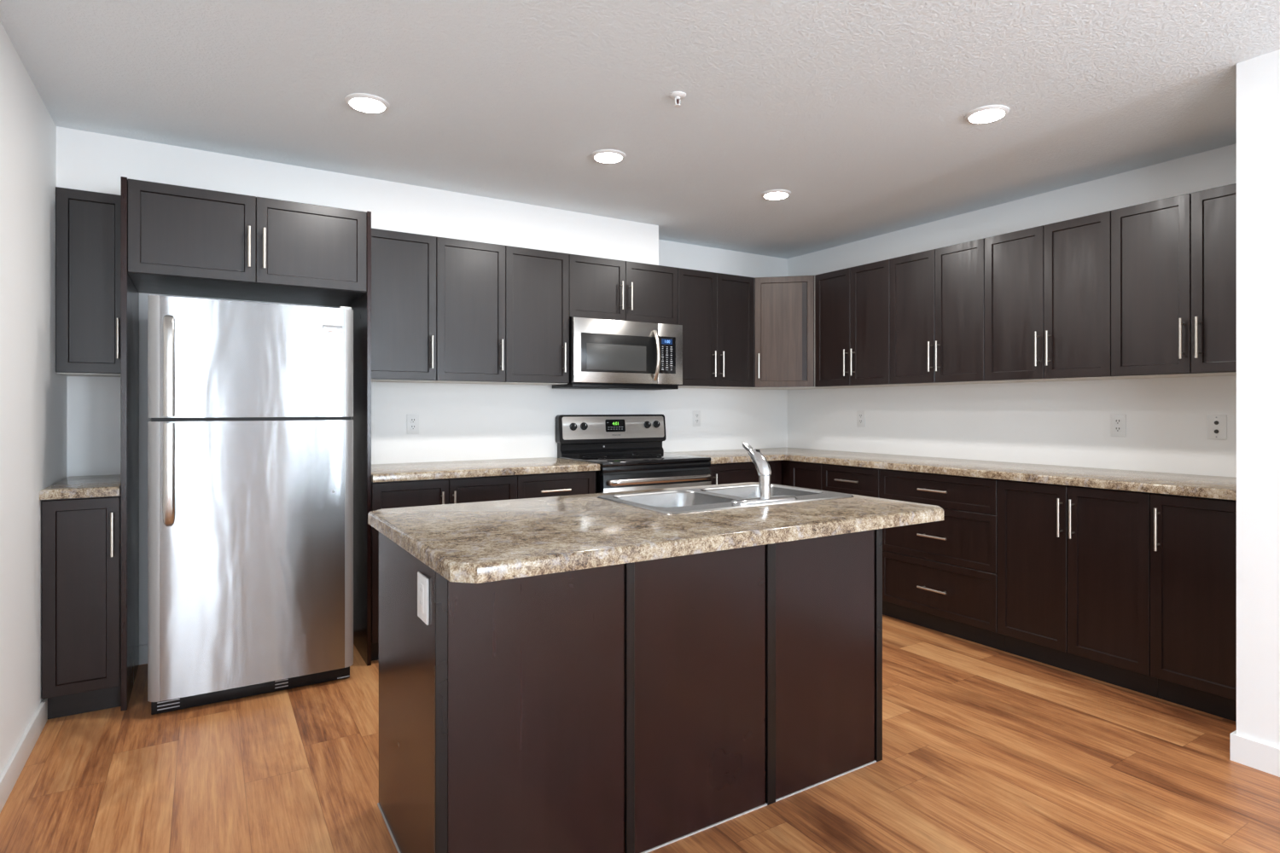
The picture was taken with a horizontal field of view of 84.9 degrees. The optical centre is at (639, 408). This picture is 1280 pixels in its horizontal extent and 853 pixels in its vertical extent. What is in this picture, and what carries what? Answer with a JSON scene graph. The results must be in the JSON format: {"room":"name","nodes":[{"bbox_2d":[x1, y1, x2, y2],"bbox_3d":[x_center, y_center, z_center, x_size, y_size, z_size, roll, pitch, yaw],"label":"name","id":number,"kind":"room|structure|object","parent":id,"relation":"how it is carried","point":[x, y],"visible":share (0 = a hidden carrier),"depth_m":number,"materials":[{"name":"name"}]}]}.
{"room":"kitchen","nodes":[
{"label":"kitchen","id":0,"kind":"room"},
{"bbox_2d":[0,21,67,775],"bbox_3d":[-0.189,0.013,-0.858,0.150,2.419,9.465,0,0,-32],"label":"wall","id":1,"kind":"structure","parent":0,"point":[33,398],"depth_m":2.45,"materials":[{"name":"white paint"}]},
{"bbox_2d":[0,698,47,813],"bbox_3d":[0.025,1.176,-1.049,0.013,0.092,8.915,0,0,-32],"label":"baseboard","id":2,"kind":"structure","parent":1,"relation":"attached to","point":[8,777],"depth_m":2.37,"materials":[{"name":"white paint"}]},
{"bbox_2d":[56,126,658,265],"bbox_3d":[-1.249,-1.067,3.891,3.057,0.259,0.277,0,0,-32],"label":"wall","id":3,"kind":"structure","parent":0,"point":[85,160],"depth_m":3.62,"materials":[{"name":"white paint"}]},
{"bbox_2d":[67,239,787,645],"bbox_3d":[-0.761,0.013,4.465,4.792,2.419,0.185,0,0,-32],"label":"wall","id":4,"kind":"structure","parent":0,"point":[457,421],"depth_m":4.24,"materials":[{"name":"white paint"}]},
{"bbox_2d":[55,186,120,377],"bbox_3d":[-2.426,-0.542,3.122,0.245,0.787,0.340,0,0,-32],"label":"upper cabinet","id":5,"kind":"object","parent":4,"relation":"attached to","point":[88,223],"visible":0.87,"depth_m":3.01,"materials":[{"name":"black wood"}]},
{"bbox_2d":[139,644,147,665],"bbox_3d":[-1.998,1.176,3.581,0.923,0.092,0.013,0,0,-32],"label":"baseboard","id":6,"kind":"structure","parent":4,"relation":"attached to","point":[142,648],"depth_m":3.34,"materials":[{"name":"white paint"}]},
{"bbox_2d":[128,178,366,307],"bbox_3d":[-1.835,-0.745,3.318,0.921,0.382,0.632,0,0,-32],"label":"upper cabinet","id":7,"kind":"object","parent":4,"relation":"attached to","point":[183,241],"visible":1,"depth_m":3.09,"materials":[{"name":"black wood"}]},
{"bbox_2d":[371,227,436,383],"bbox_3d":[-1.338,-0.542,3.803,0.395,0.787,0.331,0,0,-32],"label":"upper cabinet","id":8,"kind":"object","parent":4,"relation":"attached to","point":[404,264],"visible":0.87,"depth_m":3.71,"materials":[{"name":"black wood"}]},
{"bbox_2d":[407,413,418,434],"bbox_3d":[-1.302,0.088,4.016,0.070,0.115,0.008,0,0,-32],"label":"wall outlet","id":9,"kind":"object","parent":4,"relation":"attached to","point":[412,419],"visible":1,"depth_m":4.01,"materials":[{"name":"white plastic"}]},
{"bbox_2d":[410,424,416,430],"bbox_3d":[-1.301,0.108,4.014,0.033,0.029,0.004,0,0,-32],"label":"socket","id":10,"kind":"object","parent":9,"relation":"attached to","point":[412,427],"depth_m":4.01,"materials":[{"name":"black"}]},
{"bbox_2d":[410,418,416,423],"bbox_3d":[-1.301,0.069,4.014,0.033,0.029,0.004,0,0,-32],"label":"socket","id":11,"kind":"object","parent":9,"relation":"attached to","point":[412,420],"depth_m":4.01,"materials":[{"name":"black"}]},
{"bbox_2d":[424,236,505,383],"bbox_3d":[-1.002,-0.542,4.011,0.393,0.787,0.331,0,0,-32],"label":"upper cabinet","id":12,"kind":"object","parent":4,"relation":"attached to","point":[470,276],"visible":0.95,"depth_m":3.90,"materials":[{"name":"black wood"}]},
{"bbox_2d":[495,245,569,385],"bbox_3d":[-0.664,-0.542,4.221,0.401,0.787,0.331,0,0,-32],"label":"upper cabinet","id":13,"kind":"object","parent":4,"relation":"attached to","point":[537,282],"visible":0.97,"depth_m":4.12,"materials":[{"name":"black wood"}]},
{"bbox_2d":[569,253,678,325],"bbox_3d":[-0.153,-0.745,4.538,0.800,0.382,0.331,0,0,-32],"label":"upper cabinet","id":14,"kind":"object","parent":4,"relation":"attached to","point":[600,288],"visible":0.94,"depth_m":4.41,"materials":[{"name":"black wood"}]},
{"bbox_2d":[552,316,682,389],"bbox_3d":[-0.133,-0.338,4.508,0.796,0.425,0.402,0,0,-32],"label":"microwave","id":15,"kind":"object","parent":14,"relation":"attached to","point":[605,354],"visible":1,"depth_m":4.37,"materials":[{"name":"silver metal"}]},
{"bbox_2d":[692,410,700,426],"bbox_3d":[0.415,0.072,5.123,0.070,0.115,0.008,0,0,-32],"label":"wall outlet","id":16,"kind":"object","parent":4,"relation":"attached to","point":[696,414],"visible":1,"depth_m":5.12,"materials":[{"name":"white plastic"}]},
{"bbox_2d":[678,267,753,389],"bbox_3d":[0.457,-0.542,4.937,0.656,0.787,0.366,0,0,-32],"label":"upper cabinet","id":17,"kind":"object","parent":4,"relation":"attached to","point":[716,310],"visible":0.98,"depth_m":4.81,"materials":[{"name":"brown wood"}]},
{"bbox_2d":[732,275,832,389],"bbox_3d":[1.070,-0.542,5.171,0.635,0.787,0.616,0,0,-32],"label":"upper cabinet","id":18,"kind":"object","parent":4,"relation":"attached to","point":[784,306],"visible":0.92,"depth_m":4.95,"materials":[{"name":"brown wood"}]},
{"bbox_2d":[0,0,1279,259],"bbox_3d":[1.774,-1.237,0.380,4.792,0.080,9.900,0,0,-32],"label":"ceiling","id":19,"kind":"structure","parent":0,"point":[855,109],"depth_m":2.65,"materials":[{"name":"white paint"}]},
{"bbox_2d":[344,93,389,113],"bbox_3d":[-1.066,-1.188,2.738,0.164,0.018,0.164,0,0,-32],"label":"recessed light","id":20,"kind":"object","parent":19,"relation":"in","point":[360,101],"visible":1,"depth_m":2.71,"materials":[{"name":"white paint"}]},
{"bbox_2d":[349,98,384,112],"bbox_3d":[-1.066,-1.184,2.738,0.132,0.010,0.132,0,0,-32],"label":"diffuser","id":21,"kind":"object","parent":20,"relation":"attached to","point":[367,105],"depth_m":2.72,"materials":[{"name":"white plastic"}]},
{"bbox_2d":[591,149,625,162],"bbox_3d":[-0.149,-1.188,3.311,0.164,0.018,0.164,0,0,-32],"label":"recessed light","id":22,"kind":"object","parent":19,"relation":"in","point":[602,155],"visible":1,"depth_m":3.28,"materials":[{"name":"white paint"}]},
{"bbox_2d":[594,152,622,162],"bbox_3d":[-0.149,-1.184,3.311,0.132,0.010,0.132,0,0,-32],"label":"diffuser","id":23,"kind":"object","parent":22,"relation":"attached to","point":[600,157],"depth_m":3.29,"materials":[{"name":"white plastic"}]},
{"bbox_2d":[669,91,686,107],"bbox_3d":[0.144,-1.175,2.670,0.062,0.044,0.062,0,0,-32],"label":"sprinkler head","id":24,"kind":"object","parent":19,"relation":"attached to","point":[677,96],"visible":1,"depth_m":2.66},
{"bbox_2d":[761,189,791,199],"bbox_3d":[0.758,-1.188,3.902,0.164,0.018,0.164,0,0,-32],"label":"recessed light","id":25,"kind":"object","parent":19,"relation":"in","point":[774,194],"visible":1,"depth_m":3.87,"materials":[{"name":"white paint"}]},
{"bbox_2d":[764,192,787,199],"bbox_3d":[0.758,-1.184,3.902,0.132,0.010,0.132,0,0,-32],"label":"diffuser","id":26,"kind":"object","parent":25,"relation":"attached to","point":[769,195],"depth_m":3.88,"materials":[{"name":"white plastic"}]},
{"bbox_2d":[964,104,1009,123],"bbox_3d":[1.406,-1.188,2.840,0.164,0.018,0.164,0,0,-32],"label":"recessed light","id":27,"kind":"object","parent":19,"relation":"in","point":[992,113],"visible":1,"depth_m":2.81,"materials":[{"name":"white paint"}]},
{"bbox_2d":[968,109,1004,122],"bbox_3d":[1.406,-1.184,2.840,0.132,0.010,0.132,0,0,-32],"label":"diffuser","id":28,"kind":"object","parent":27,"relation":"attached to","point":[974,115],"depth_m":2.82,"materials":[{"name":"white plastic"}]},
{"bbox_2d":[0,614,1279,852],"bbox_3d":[1.774,1.262,0.380,4.792,0.080,9.900,0,0,-32],"label":"floor","id":29,"kind":"structure","parent":0,"point":[986,749],"depth_m":2.33,"materials":[{"name":"brown wood"}]},
{"bbox_2d":[41,495,120,719],"bbox_3d":[-2.345,0.785,2.992,0.244,0.874,0.647,0,0,-32],"label":"base cabinet","id":30,"kind":"object","parent":29,"relation":"on","point":[81,537],"visible":0.92,"depth_m":2.76,"materials":[{"name":"black wood"}]},
{"bbox_2d":[39,474,120,500],"bbox_3d":[-2.348,0.329,2.997,0.246,0.038,0.636,0,0,-32],"label":"countertop","id":31,"kind":"structure","parent":30,"relation":"on","point":[94,485],"depth_m":2.78,"materials":[{"name":"laminate"}]},
{"bbox_2d":[120,176,139,711],"bbox_3d":[-2.245,0.142,3.084,0.020,2.160,0.596,0,0,-32],"label":"end panel","id":32,"kind":"object","parent":29,"relation":"on","point":[129,293],"visible":0.78,"depth_m":2.86,"materials":[{"name":"black wood"}]},
{"bbox_2d":[147,294,353,715],"bbox_3d":[-1.780,0.382,3.223,0.762,1.680,0.771,0,0,-32],"label":"refrigerator","id":33,"kind":"object","parent":29,"relation":"on","point":[250,404],"visible":1,"depth_m":2.92,"materials":[{"name":"grey metal"}]},
{"bbox_2d":[346,211,371,666],"bbox_3d":[-1.444,0.142,3.581,0.018,2.160,0.596,0,0,-32],"label":"end panel","id":34,"kind":"object","parent":29,"relation":"on","point":[361,307],"visible":0.52,"depth_m":3.43,"materials":[{"name":"black wood"}]},
{"bbox_2d":[371,475,517,661],"bbox_3d":[-1.111,0.785,3.758,0.734,0.874,0.647,0,0,-32],"label":"base cabinet","id":35,"kind":"object","parent":29,"relation":"on","point":[423,492],"visible":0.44,"depth_m":3.45,"materials":[{"name":"black wood"}]},
{"bbox_2d":[371,457,599,482],"bbox_3d":[-0.909,0.329,3.890,1.216,0.038,0.636,0,0,-32],"label":"countertop","id":36,"kind":"structure","parent":35,"relation":"on","point":[435,470],"depth_m":3.72,"materials":[{"name":"laminate"}]},
{"bbox_2d":[516,471,595,499],"bbox_3d":[-0.595,0.785,4.078,0.479,0.874,0.648,0,0,-32],"label":"base cabinet","id":37,"kind":"object","parent":29,"relation":"on","point":[534,485],"visible":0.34,"depth_m":3.83,"materials":[{"name":"black wood"}]},
{"bbox_2d":[377,529,882,852],"bbox_3d":[0.016,0.785,2.297,1.549,0.874,0.640,0,0,-32],"label":"kitchen island","id":38,"kind":"object","parent":29,"relation":"on","point":[551,712],"visible":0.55,"depth_m":1.92,"materials":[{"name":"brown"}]},
{"bbox_2d":[417,571,429,625],"bbox_3d":[-0.530,0.462,1.708,0.008,0.112,0.090,0,0,-32],"label":"island outlet","id":39,"kind":"object","parent":38,"relation":"attached to","point":[422,581],"visible":1,"depth_m":1.69,"materials":[{"name":"white plastic"}]},
{"bbox_2d":[419,582,423,613],"bbox_3d":[-0.532,0.462,1.707,0.004,0.068,0.034,0,0,-32],"label":"socket","id":40,"kind":"object","parent":39,"relation":"attached to","point":[421,584],"depth_m":1.71,"materials":[{"name":"grey plastic"}]},
{"bbox_2d":[368,482,943,583],"bbox_3d":[0.070,0.329,2.175,1.579,0.038,0.917,0,0,-32],"label":"island countertop","id":41,"kind":"structure","parent":38,"relation":"on","point":[491,541],"depth_m":1.84,"materials":[{"name":"stone"}]},
{"bbox_2d":[596,483,854,513],"bbox_3d":[0.303,0.394,2.463,0.805,0.176,0.480,0,0,-32],"label":"sink","id":42,"kind":"object","parent":41,"relation":"in","point":[684,501],"visible":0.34,"depth_m":2.54,"materials":[{"name":"metal"}]},
{"bbox_2d":[731,442,797,505],"bbox_3d":[0.392,0.211,2.349,0.270,0.189,0.141,0,0,-32],"label":"kitchen faucet","id":43,"kind":"object","parent":42,"relation":"on","point":[762,466],"visible":1,"depth_m":2.30,"materials":[{"name":"silver metal"}]},
{"bbox_2d":[555,414,711,493],"bbox_3d":[-0.017,0.631,4.409,0.812,1.182,0.689,0,0,-32],"label":"electric range","id":44,"kind":"object","parent":29,"relation":"on","point":[628,450],"visible":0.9,"depth_m":4.47,"materials":[{"name":"black metal"}]},
{"bbox_2d":[559,453,710,466],"bbox_3d":[-0.032,0.317,4.401,0.778,0.025,0.564,0,0,-32],"label":"cooktop","id":45,"kind":"object","parent":44,"relation":"in","point":[603,459],"depth_m":4.27,"materials":[{"name":"black glass"}]},
{"bbox_2d":[709,460,781,485],"bbox_3d":[0.553,0.785,4.832,0.636,0.874,0.647,0,0,-32],"label":"base cabinet","id":46,"kind":"object","parent":29,"relation":"on","point":[721,474],"visible":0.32,"depth_m":4.56,"materials":[{"name":"brown wood"}]},
{"bbox_2d":[781,459,823,490],"bbox_3d":[1.170,0.785,5.035,0.610,0.874,0.949,0,0,-32],"label":"base cabinet","id":47,"kind":"object","parent":29,"relation":"on","point":[802,474],"visible":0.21,"depth_m":4.63,"materials":[{"name":"brown wood"}]},
{"bbox_2d":[663,448,1236,500],"bbox_3d":[1.478,0.329,3.925,1.256,0.038,3.164,0,0,-32],"label":"countertop","id":48,"kind":"structure","parent":47,"relation":"on","point":[1218,487],"depth_m":3.54,"materials":[{"name":"laminate"}]},
{"bbox_2d":[821,464,887,616],"bbox_3d":[1.522,0.785,4.432,0.648,0.874,0.446,0,0,-32],"label":"base cabinet","id":49,"kind":"object","parent":29,"relation":"on","point":[840,479],"visible":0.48,"depth_m":4.26,"materials":[{"name":"brown wood"}]},
{"bbox_2d":[879,469,1005,651],"bbox_3d":[1.829,0.785,3.937,0.648,0.874,0.716,0,0,-32],"label":"base cabinet","id":50,"kind":"object","parent":29,"relation":"on","point":[941,576],"visible":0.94,"depth_m":3.73,"materials":[{"name":"brown wood"}]},
{"bbox_2d":[997,479,1157,698],"bbox_3d":[2.192,0.785,3.351,0.647,0.874,0.662,0,0,-32],"label":"base cabinet","id":51,"kind":"object","parent":29,"relation":"on","point":[1073,562],"visible":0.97,"depth_m":3.16,"materials":[{"name":"brown wood"}]},
{"bbox_2d":[1150,493,1236,721],"bbox_3d":[2.469,0.785,2.905,0.647,0.874,0.385,0,0,-32],"label":"base cabinet","id":52,"kind":"object","parent":29,"relation":"on","point":[1193,539],"visible":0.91,"depth_m":2.80,"materials":[{"name":"brown wood"}]},
{"bbox_2d":[787,143,1236,477],"bbox_3d":[2.076,0.013,4.296,0.150,2.419,3.165,0,0,-32],"label":"wall","id":53,"kind":"structure","parent":0,"point":[1056,423],"depth_m":3.90,"materials":[{"name":"white paint"}]},
{"bbox_2d":[856,410,865,427],"bbox_3d":[1.568,0.072,4.965,0.008,0.115,0.070,0,0,-32],"label":"wall outlet","id":54,"kind":"object","parent":53,"relation":"attached to","point":[860,414],"visible":1,"depth_m":4.96,"materials":[{"name":"white plastic"}]},
{"bbox_2d":[814,259,913,388],"bbox_3d":[1.513,-0.542,4.712,0.366,0.787,0.630,0,0,-32],"label":"upper cabinet","id":55,"kind":"object","parent":53,"relation":"attached to","point":[852,304],"visible":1,"depth_m":4.61,"materials":[{"name":"brown wood"}]},
{"bbox_2d":[890,238,1017,385],"bbox_3d":[1.844,-0.542,4.178,0.366,0.787,0.625,0,0,-32],"label":"upper cabinet","id":56,"kind":"object","parent":53,"relation":"attached to","point":[937,296],"visible":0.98,"depth_m":4.07,"materials":[{"name":"brown wood"}]},
{"bbox_2d":[984,210,1137,383],"bbox_3d":[2.175,-0.542,3.645,0.366,0.787,0.629,0,0,-32],"label":"upper cabinet","id":57,"kind":"object","parent":53,"relation":"attached to","point":[1048,287],"visible":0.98,"depth_m":3.53,"materials":[{"name":"brown wood"}]},
{"bbox_2d":[1110,414,1125,436],"bbox_3d":[2.436,0.086,3.566,0.008,0.115,0.070,0,0,-32],"label":"wall outlet","id":58,"kind":"object","parent":53,"relation":"attached to","point":[1117,421],"visible":1,"depth_m":3.56,"materials":[{"name":"white plastic"}]},
{"bbox_2d":[1114,426,1121,432],"bbox_3d":[2.434,0.106,3.565,0.004,0.029,0.033,0,0,-32],"label":"socket","id":59,"kind":"object","parent":58,"relation":"attached to","point":[1117,429],"depth_m":3.56,"materials":[{"name":"white plastic"}]},
{"bbox_2d":[1114,418,1121,424],"bbox_3d":[2.434,0.067,3.565,0.004,0.029,0.033,0,0,-32],"label":"socket","id":60,"kind":"object","parent":58,"relation":"attached to","point":[1117,421],"depth_m":3.56,"materials":[{"name":"white plastic"}]},
{"bbox_2d":[1111,183,1236,378],"bbox_3d":[2.508,-0.542,3.110,0.366,0.787,0.629,0,0,-32],"label":"upper cabinet","id":61,"kind":"object","parent":53,"relation":"attached to","point":[1173,259],"visible":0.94,"depth_m":3.09,"materials":[{"name":"brown wood"}]},
{"bbox_2d":[1206,414,1227,439],"bbox_3d":[2.650,0.085,3.218,0.010,0.112,0.074,0,0,-32],"label":"cable plate","id":62,"kind":"object","parent":53,"relation":"attached to","point":[1216,424],"visible":1,"depth_m":3.21,"materials":[{"name":"white plastic"}]},
{"bbox_2d":[1236,49,1279,748],"bbox_3d":[4.192,0.013,0.018,1.065,2.419,6.335,0,0,-32],"label":"wall","id":63,"kind":"structure","parent":0,"point":[1258,78],"depth_m":2.38,"materials":[{"name":"white paint"}]},
{"bbox_2d":[1230,730,1279,777],"bbox_3d":[3.885,1.176,-0.164,0.378,0.092,6.348,0,0,-32],"label":"baseboard","id":64,"kind":"structure","parent":63,"relation":"attached to","point":[1258,755],"depth_m":2.37,"materials":[{"name":"white paint"}]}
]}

